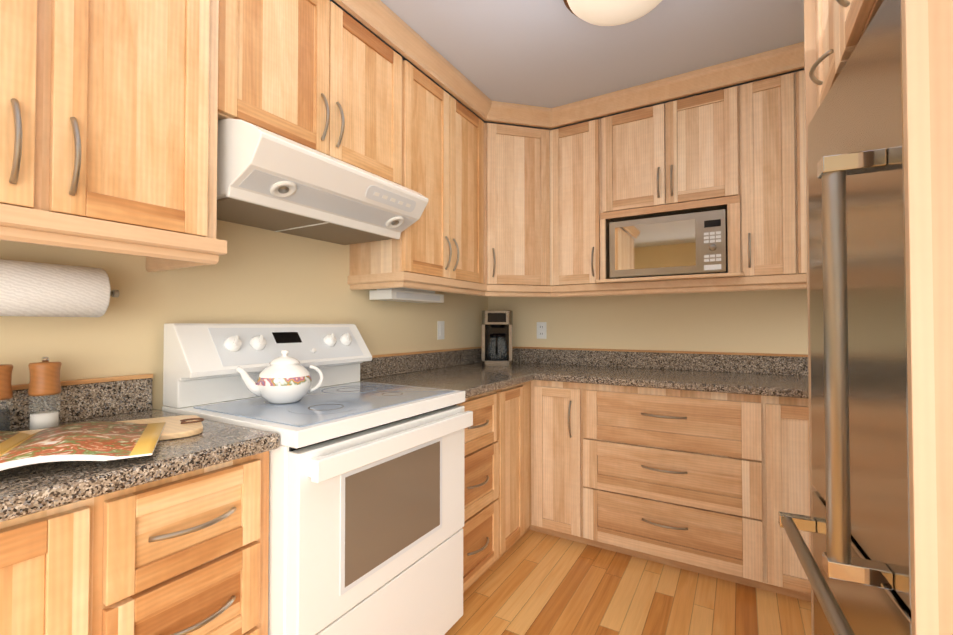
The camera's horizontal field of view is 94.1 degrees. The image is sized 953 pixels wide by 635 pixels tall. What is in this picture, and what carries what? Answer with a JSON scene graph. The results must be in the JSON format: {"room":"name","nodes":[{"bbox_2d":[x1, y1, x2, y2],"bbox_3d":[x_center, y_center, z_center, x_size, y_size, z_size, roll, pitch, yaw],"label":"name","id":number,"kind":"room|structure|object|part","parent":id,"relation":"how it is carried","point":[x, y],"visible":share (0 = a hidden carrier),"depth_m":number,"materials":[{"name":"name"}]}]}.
{"room":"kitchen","nodes":[
{"label":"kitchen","id":0,"kind":"room"},
{"bbox_2d":[0,220,487,409],"bbox_3d":[-1.397,-0.045,0.978,0.150,2.470,5.550,-1,-1,31],"label":"wall","id":1,"kind":"structure","parent":0,"point":[254,275],"depth_m":1.62,"materials":[{"name":"beige paint"}]},
{"bbox_2d":[0,259,118,316],"bbox_3d":[-1.137,-0.070,1.097,0.171,0.136,0.400,-1,-1,31],"label":"paper towel holder","id":2,"kind":"object","parent":1,"relation":"attached to","point":[31,289],"visible":1,"depth_m":1.10,"materials":[{"name":"white paper"}]},
{"bbox_2d":[0,0,255,259],"bbox_3d":[-1.057,-0.749,1.041,0.378,1.058,0.840,-1,-1,31],"label":"upper cabinet","id":3,"kind":"object","parent":1,"relation":"attached to","point":[112,112],"depth_m":1.04,"materials":[{"name":"brown wood"}]},
{"bbox_3d":[-0.911,-0.351,0.877,0.040,0.172,0.011,-1,-1,31],"label":"door handle","id":4,"kind":"part","parent":3,"relation":"part of","materials":[{"name":"silver metal"}]},
{"bbox_3d":[-0.997,-0.704,0.791,0.020,0.953,0.310,-1,-1,31],"label":"door","id":5,"kind":"part","parent":3,"relation":"part of","materials":[{"name":"brown wood"}]},
{"bbox_3d":[-0.865,-0.350,0.956,0.040,0.172,0.011,-1,-1,31],"label":"door handle","id":6,"kind":"part","parent":3,"relation":"part of","materials":[{"name":"silver metal"}]},
{"bbox_3d":[-0.823,-0.699,1.084,0.020,0.953,0.318,-1,-1,31],"label":"door","id":7,"kind":"part","parent":3,"relation":"part of","materials":[{"name":"brown wood"}]},
{"bbox_3d":[-0.650,-0.883,1.456,0.020,0.573,0.400,-1,-1,31],"label":"door","id":8,"kind":"part","parent":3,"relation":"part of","materials":[{"name":"brown wood"}]},
{"bbox_2d":[217,118,428,244],"bbox_3d":[-0.610,-0.467,1.668,0.500,0.240,0.760,-1,-1,31],"label":"range hood","id":9,"kind":"object","parent":1,"relation":"attached to","point":[268,180],"visible":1,"depth_m":1.47,"materials":[{"name":"white metal"}]},
{"bbox_2d":[252,0,395,180],"bbox_3d":[-0.682,-0.881,1.712,0.338,0.585,0.820,-1,-1,31],"label":"upper cabinet","id":10,"kind":"object","parent":1,"relation":"attached to","point":[322,81],"depth_m":1.60,"materials":[{"name":"brown wood"}]},
{"bbox_3d":[-0.541,-0.719,1.584,0.040,0.172,0.011,-1,-1,31],"label":"door handle","id":11,"kind":"part","parent":10,"relation":"part of","materials":[{"name":"silver metal"}]},
{"bbox_3d":[-0.505,-0.718,1.644,0.040,0.172,0.011,-1,-1,31],"label":"door handle","id":12,"kind":"part","parent":10,"relation":"part of","materials":[{"name":"silver metal"}]},
{"bbox_2d":[0,348,807,429],"bbox_3d":[0.125,0.232,0.822,2.616,0.100,4.248,-1,-1,31],"label":"backsplash","id":13,"kind":"structure","parent":1,"relation":"attached to","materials":[{"name":"stone"}]},
{"bbox_2d":[348,40,491,291],"bbox_3d":[-0.262,-0.680,2.362,0.390,0.965,0.862,-1,-1,31],"label":"upper cabinet","id":14,"kind":"object","parent":1,"relation":"attached to","point":[440,147],"depth_m":2.19,"materials":[{"name":"brown wood"}]},
{"bbox_3d":[-0.442,-0.877,1.805,0.020,0.573,0.400,-1,-1,31],"label":"door","id":15,"kind":"part","parent":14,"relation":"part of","materials":[{"name":"brown wood"}]},
{"bbox_2d":[369,287,443,302],"bbox_3d":[-0.357,-0.141,2.348,0.147,0.112,0.435,-1,-1,31],"label":"under-cabinet light","id":16,"kind":"object","parent":14,"relation":"attached to","point":[410,295],"visible":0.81,"depth_m":2.25,"materials":[{"name":"white plastic"}]},
{"bbox_3d":[-0.238,-0.681,2.143,0.020,0.953,0.350,-1,-1,31],"label":"door","id":17,"kind":"part","parent":14,"relation":"part of","materials":[{"name":"brown wood"}]},
{"bbox_3d":[-0.142,-0.328,2.247,0.040,0.172,0.011,-1,-1,31],"label":"door handle","id":18,"kind":"part","parent":14,"relation":"part of","materials":[{"name":"silver metal"}]},
{"bbox_3d":[-0.106,-0.327,2.307,0.040,0.172,0.011,-1,-1,31],"label":"door handle","id":19,"kind":"part","parent":14,"relation":"part of","materials":[{"name":"silver metal"}]},
{"bbox_3d":[-0.056,-0.676,2.449,0.020,0.953,0.350,-1,-1,31],"label":"door","id":20,"kind":"part","parent":14,"relation":"part of","materials":[{"name":"brown wood"}]},
{"bbox_2d":[437,321,443,339],"bbox_3d":[-0.222,0.080,2.790,0.008,0.116,0.072,-1,-1,31],"label":"light switch","id":21,"kind":"object","parent":1,"relation":"attached to","point":[440,329],"visible":1,"depth_m":2.78,"materials":[{"name":"white plastic"}]},
{"bbox_2d":[452,94,571,295],"bbox_3d":[0.199,-0.718,2.851,0.683,1.058,0.714,-1,-1,31],"label":"upper cabinet","id":22,"kind":"object","parent":1,"relation":"attached to","point":[521,160],"depth_m":2.66,"materials":[{"name":"brown wood"}]},
{"bbox_3d":[0.102,-0.322,2.594,0.011,0.172,0.040,0,-1,-14],"label":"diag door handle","id":23,"kind":"part","parent":22,"relation":"part of","materials":[{"name":"silver metal"}]},
{"bbox_3d":[0.253,-0.673,2.665,0.396,0.953,0.020,0,-1,-14],"label":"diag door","id":24,"kind":"part","parent":22,"relation":"part of","materials":[{"name":"brown wood"}]},
{"bbox_3d":[0.181,-1.239,0.611,2.278,0.094,3.900,-1,-1,31],"label":"cabinet crown","id":25,"kind":"part","parent":22,"relation":"part of","materials":[{"name":"brown wood"}]},
{"bbox_2d":[330,0,803,129],"bbox_3d":[-0.207,-1.352,0.291,2.920,0.120,5.850,-1,-1,31],"label":"ceiling","id":26,"kind":"structure","parent":0,"point":[549,53],"depth_m":2.03,"materials":[{"name":"paint"}]},
{"bbox_2d":[563,0,661,25],"bbox_3d":[0.532,-1.212,1.647,0.420,0.112,0.420,-1,-1,31],"label":"ceiling light","id":27,"kind":"object","parent":26,"relation":"attached to","point":[607,12],"visible":1,"depth_m":1.69,"materials":[{"name":"white glass"}]},
{"bbox_2d":[445,526,811,634],"bbox_3d":[-0.207,1.237,0.247,2.920,0.120,5.850,-1,-1,31],"label":"floor","id":28,"kind":"structure","parent":0,"point":[530,582],"depth_m":1.89,"materials":[{"name":"brown wood"}]},
{"bbox_2d":[0,493,111,634],"bbox_3d":[-1.084,0.752,0.736,0.618,0.866,0.517,-1,-1,31],"label":"base cabinet","id":29,"kind":"object","parent":28,"relation":"on","point":[56,563],"depth_m":0.76,"materials":[{"name":"brown wood"}]},
{"bbox_3d":[-0.826,0.730,0.586,0.020,0.785,0.485,-1,-1,31],"label":"door","id":30,"kind":"part","parent":29,"relation":"part of","materials":[{"name":"brown wood"}]},
{"bbox_2d":[0,374,279,521],"bbox_3d":[-1.285,0.237,0.384,0.643,0.151,2.052,-1,-1,31],"label":"countertop","id":31,"kind":"structure","parent":29,"relation":"on","point":[25,490],"depth_m":0.98,"materials":[{"name":"stone"}]},
{"bbox_2d":[0,364,12,430],"bbox_3d":[-1.157,0.192,1.064,0.062,0.186,0.062,-1,-1,31],"label":"grinder","id":32,"kind":"object","parent":31,"relation":"on","point":[6,392],"visible":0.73,"depth_m":1.06,"materials":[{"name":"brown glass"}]},
{"bbox_2d":[28,356,61,429],"bbox_3d":[-1.111,0.193,1.141,0.062,0.186,0.062,-1,-1,31],"label":"grinder","id":33,"kind":"object","parent":31,"relation":"on","point":[45,377],"visible":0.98,"depth_m":1.12,"materials":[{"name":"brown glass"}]},
{"bbox_2d":[17,415,203,440],"bbox_3d":[-0.886,0.275,1.056,0.406,0.019,0.240,1,-1,-35],"label":"cutting board","id":34,"kind":"object","parent":31,"relation":"on","point":[180,426],"visible":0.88,"depth_m":1.11,"materials":[{"name":"brown wood"}]},
{"bbox_2d":[0,421,165,470],"bbox_3d":[-0.925,0.256,0.866,0.500,0.022,0.320,1,-1,-31],"label":"cookbook","id":35,"kind":"object","parent":34,"relation":"on","point":[96,441],"visible":1,"depth_m":0.90,"materials":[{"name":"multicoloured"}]},
{"bbox_2d":[112,451,268,634],"bbox_3d":[-0.879,0.758,1.080,0.618,0.866,0.422,-1,-1,31],"label":"base cabinet","id":36,"kind":"object","parent":28,"relation":"on","point":[184,553],"depth_m":0.95,"materials":[{"name":"brown wood"}]},
{"bbox_3d":[-0.611,0.642,0.949,0.020,0.195,0.305,-1,-1,31],"label":"drawer","id":37,"kind":"part","parent":36,"relation":"part of","materials":[{"name":"brown wood"}]},
{"bbox_3d":[-0.611,0.439,0.952,0.020,0.190,0.305,-1,-1,31],"label":"drawer","id":38,"kind":"part","parent":36,"relation":"part of","materials":[{"name":"brown wood"}]},
{"bbox_3d":[-0.588,0.439,0.938,0.040,0.011,0.177,-1,-1,31],"label":"drawer handle","id":39,"kind":"part","parent":36,"relation":"part of","materials":[{"name":"silver metal"}]},
{"bbox_3d":[-0.588,0.641,0.935,0.040,0.011,0.177,-1,-1,31],"label":"drawer handle","id":40,"kind":"part","parent":36,"relation":"part of","materials":[{"name":"silver metal"}]},
{"bbox_3d":[-0.611,0.847,0.945,0.020,0.195,0.305,-1,-1,31],"label":"drawer","id":41,"kind":"part","parent":36,"relation":"part of","materials":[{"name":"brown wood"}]},
{"bbox_2d":[162,323,472,634],"bbox_3d":[-0.501,0.610,1.554,0.708,1.178,0.768,-1,-1,31],"label":"stove","id":42,"kind":"object","parent":28,"relation":"on","point":[366,502],"visible":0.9,"depth_m":1.37,"materials":[{"name":"white metal"}]},
{"bbox_2d":[235,350,322,403],"bbox_3d":[-0.641,0.193,1.462,0.168,0.171,0.247,-1,-1,31],"label":"teapot","id":43,"kind":"object","parent":42,"relation":"on","point":[284,378],"visible":1,"depth_m":1.41,"materials":[{"name":"ceramic"}]},
{"bbox_2d":[456,387,507,592],"bbox_3d":[-0.247,0.776,2.140,0.618,0.866,0.494,-1,-1,31],"label":"base cabinet","id":44,"kind":"object","parent":28,"relation":"on","point":[485,529],"depth_m":2.03,"materials":[{"name":"brown wood"}]},
{"bbox_2d":[359,346,539,397],"bbox_3d":[-0.154,0.269,2.272,0.652,0.151,0.806,-1,-1,31],"label":"countertop","id":45,"kind":"structure","parent":44,"relation":"on","point":[460,369],"depth_m":2.41,"materials":[{"name":"stone"}]},
{"bbox_2d":[482,311,512,365],"bbox_3d":[0.143,0.137,2.982,0.200,0.360,0.277,0,-1,6],"label":"coffee maker","id":46,"kind":"object","parent":45,"relation":"on","point":[497,338],"visible":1,"depth_m":2.89,"materials":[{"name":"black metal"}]},
{"bbox_3d":[-0.003,0.474,1.972,0.020,0.225,0.400,-1,-1,31],"label":"drawer","id":47,"kind":"part","parent":44,"relation":"part of","materials":[{"name":"brown wood"}]},
{"bbox_3d":[0.020,1.008,1.949,0.040,0.011,0.177,-1,-1,31],"label":"drawer handle","id":48,"kind":"part","parent":44,"relation":"part of","materials":[{"name":"silver metal"}]},
{"bbox_3d":[0.020,0.729,1.954,0.040,0.011,0.177,-1,-1,31],"label":"drawer handle","id":49,"kind":"part","parent":44,"relation":"part of","materials":[{"name":"silver metal"}]},
{"bbox_3d":[0.020,0.474,1.958,0.040,0.011,0.177,-1,-1,31],"label":"drawer handle","id":50,"kind":"part","parent":44,"relation":"part of","materials":[{"name":"silver metal"}]},
{"bbox_3d":[-0.003,1.009,1.963,0.020,0.275,0.400,-1,-1,31],"label":"drawer","id":51,"kind":"part","parent":44,"relation":"part of","materials":[{"name":"brown wood"}]},
{"bbox_3d":[-0.003,0.729,1.967,0.020,0.265,0.400,-1,-1,31],"label":"drawer","id":52,"kind":"part","parent":44,"relation":"part of","materials":[{"name":"brown wood"}]},
{"bbox_2d":[508,381,530,549],"bbox_3d":[-0.045,0.782,2.479,0.618,0.866,0.415,-1,-1,31],"label":"base cabinet","id":53,"kind":"object","parent":28,"relation":"on","point":[519,395],"depth_m":2.34,"materials":[{"name":"brown wood"}]},
{"bbox_2d":[513,346,808,398],"bbox_3d":[1.054,0.271,2.381,2.616,0.151,0.618,-1,-1,31],"label":"countertop","id":54,"kind":"structure","parent":53,"relation":"on","point":[765,374],"depth_m":2.44,"materials":[{"name":"stone"}]},
{"bbox_2d":[530,380,581,542],"bbox_3d":[0.578,0.785,2.670,0.296,0.866,0.593,-1,-1,31],"label":"base cabinet","id":55,"kind":"object","parent":28,"relation":"on","point":[556,407],"depth_m":2.42,"materials":[{"name":"brown wood"}]},
{"bbox_2d":[582,383,785,594],"bbox_3d":[1.056,0.780,2.386,0.930,0.866,0.593,-1,-1,31],"label":"base cabinet","id":56,"kind":"object","parent":28,"relation":"on","point":[712,484],"depth_m":2.08,"materials":[{"name":"brown wood"}]},
{"bbox_3d":[0.439,0.771,2.420,0.265,0.775,0.020,-1,-1,31],"label":"door","id":57,"kind":"part","parent":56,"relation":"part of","materials":[{"name":"brown wood"}]},
{"bbox_3d":[0.496,0.543,2.358,0.011,0.196,0.040,-1,-1,31],"label":"door handle","id":58,"kind":"part","parent":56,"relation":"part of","materials":[{"name":"silver metal"}]},
{"bbox_3d":[0.893,0.731,2.119,0.206,0.011,0.040,-1,-1,31],"label":"drawer handle","id":59,"kind":"part","parent":56,"relation":"part of","materials":[{"name":"silver metal"}]},
{"bbox_3d":[0.893,0.474,2.123,0.206,0.011,0.040,-1,-1,31],"label":"drawer handle","id":60,"kind":"part","parent":56,"relation":"part of","materials":[{"name":"silver metal"}]},
{"bbox_3d":[0.893,0.991,2.114,0.206,0.011,0.040,-1,-1,31],"label":"drawer handle","id":61,"kind":"part","parent":56,"relation":"part of","materials":[{"name":"silver metal"}]},
{"bbox_3d":[0.907,0.504,2.145,0.795,0.250,0.020,-1,-1,31],"label":"drawer","id":62,"kind":"part","parent":56,"relation":"part of","materials":[{"name":"brown wood"}]},
{"bbox_3d":[0.907,1.023,2.136,0.795,0.262,0.020,-1,-1,31],"label":"drawer","id":63,"kind":"part","parent":56,"relation":"part of","materials":[{"name":"brown wood"}]},
{"bbox_3d":[0.907,0.761,2.141,0.795,0.247,0.020,-1,-1,31],"label":"drawer","id":64,"kind":"part","parent":56,"relation":"part of","materials":[{"name":"brown wood"}]},
{"bbox_2d":[786,397,810,601],"bbox_3d":[1.564,0.775,2.083,0.377,0.866,0.593,-1,-1,31],"label":"base cabinet","id":65,"kind":"object","parent":28,"relation":"on","point":[798,586],"depth_m":1.87,"materials":[{"name":"brown wood"}]},
{"bbox_3d":[1.390,0.762,1.853,0.300,0.775,0.020,-1,-1,31],"label":"door","id":66,"kind":"part","parent":65,"relation":"part of","materials":[{"name":"brown wood"}]},
{"bbox_2d":[778,0,911,634],"bbox_3d":[1.092,0.315,0.847,0.790,1.745,0.620,0,-1,25],"label":"fridge","id":67,"kind":"object","parent":28,"relation":"on","point":[856,566],"visible":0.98,"depth_m":0.81,"materials":[{"name":"silver metal"}]},
{"bbox_2d":[804,0,952,634],"bbox_3d":[1.130,-0.048,0.793,0.854,2.468,0.820,-1,-1,31],"label":"cabinet","id":68,"kind":"object","parent":28,"relation":"on","point":[834,30],"visible":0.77,"depth_m":0.66,"materials":[{"name":"brown wood"}]},
{"bbox_3d":[0.909,-0.658,1.178,0.040,0.011,0.177,-1,-1,31],"label":"door handle","id":69,"kind":"part","parent":68,"relation":"part of","materials":[{"name":"silver metal"}]},
{"bbox_3d":[0.932,-0.880,1.169,0.020,0.593,0.352,-1,-1,31],"label":"door","id":70,"kind":"part","parent":68,"relation":"part of","materials":[{"name":"brown wood"}]},
{"bbox_3d":[0.727,-0.663,0.873,0.040,0.011,0.177,-1,-1,31],"label":"door handle","id":71,"kind":"part","parent":68,"relation":"part of","materials":[{"name":"silver metal"}]},
{"bbox_3d":[0.750,-0.885,0.863,0.020,0.593,0.352,-1,-1,31],"label":"door","id":72,"kind":"part","parent":68,"relation":"part of","materials":[{"name":"brown wood"}]},
{"bbox_2d":[488,141,807,353],"bbox_3d":[1.251,-0.016,2.717,2.920,2.470,0.150,-1,-1,31],"label":"wall","id":73,"kind":"structure","parent":0,"point":[768,321],"depth_m":2.68,"materials":[{"name":"beige paint"}]},
{"bbox_2d":[537,322,546,338],"bbox_3d":[0.454,0.090,3.097,0.072,0.116,0.007,-1,-1,31],"label":"electrical outlet","id":74,"kind":"object","parent":73,"relation":"attached to","point":[541,330],"visible":1,"depth_m":3.09,"materials":[{"name":"white plastic"}]},
{"bbox_2d":[556,108,627,291],"bbox_3d":[0.666,-0.673,2.757,0.429,0.965,0.395,-1,-1,31],"label":"upper cabinet","id":75,"kind":"object","parent":73,"relation":"attached to","point":[585,151],"depth_m":2.60,"materials":[{"name":"brown wood"}]},
{"bbox_3d":[0.582,-0.673,2.644,0.300,0.953,0.020,-1,-1,31],"label":"door","id":76,"kind":"part","parent":75,"relation":"part of","materials":[{"name":"brown wood"}]},
{"bbox_3d":[0.670,-0.323,2.555,0.011,0.172,0.040,-1,-1,31],"label":"door handle","id":77,"kind":"part","parent":75,"relation":"part of","materials":[{"name":"silver metal"}]},
{"bbox_2d":[609,209,727,278],"bbox_3d":[1.082,-0.377,2.501,0.573,0.326,0.346,-1,-1,31],"label":"microwave","id":78,"kind":"object","parent":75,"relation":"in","point":[686,244],"visible":0.94,"depth_m":2.35,"materials":[{"name":"silver metal"}]},
{"bbox_2d":[616,80,743,220],"bbox_3d":[1.099,-0.880,2.530,0.691,0.560,0.348,-1,-1,31],"label":"upper cabinet","id":79,"kind":"object","parent":73,"relation":"attached to","point":[682,156],"depth_m":2.35,"materials":[{"name":"brown wood"}]},
{"bbox_3d":[0.975,-0.729,2.380,0.011,0.167,0.040,-1,-1,31],"label":"handle","id":80,"kind":"part","parent":79,"relation":"part of","materials":[{"name":"silver metal"}]},
{"bbox_3d":[1.032,-0.730,2.346,0.011,0.167,0.040,-1,-1,31],"label":"handle","id":81,"kind":"part","parent":79,"relation":"part of","materials":[{"name":"silver metal"}]},
{"bbox_2d":[720,64,806,287],"bbox_3d":[1.492,-0.681,2.293,0.354,0.965,0.348,-1,-1,31],"label":"upper cabinet","id":82,"kind":"object","parent":73,"relation":"attached to","point":[769,221],"depth_m":2.14,"materials":[{"name":"brown wood"}]},
{"bbox_3d":[1.331,-0.330,2.161,0.011,0.172,0.040,-1,-1,31],"label":"door handle","id":83,"kind":"part","parent":82,"relation":"part of","materials":[{"name":"silver metal"}]},
{"bbox_3d":[1.411,-0.681,2.150,0.215,0.953,0.020,-1,-1,31],"label":"door","id":84,"kind":"part","parent":82,"relation":"part of","materials":[{"name":"brown wood"}]},
{"bbox_3d":[1.666,-0.684,1.998,0.360,0.953,0.020,-1,-1,31],"label":"door","id":85,"kind":"part","parent":82,"relation":"part of","materials":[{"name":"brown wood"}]}
]}

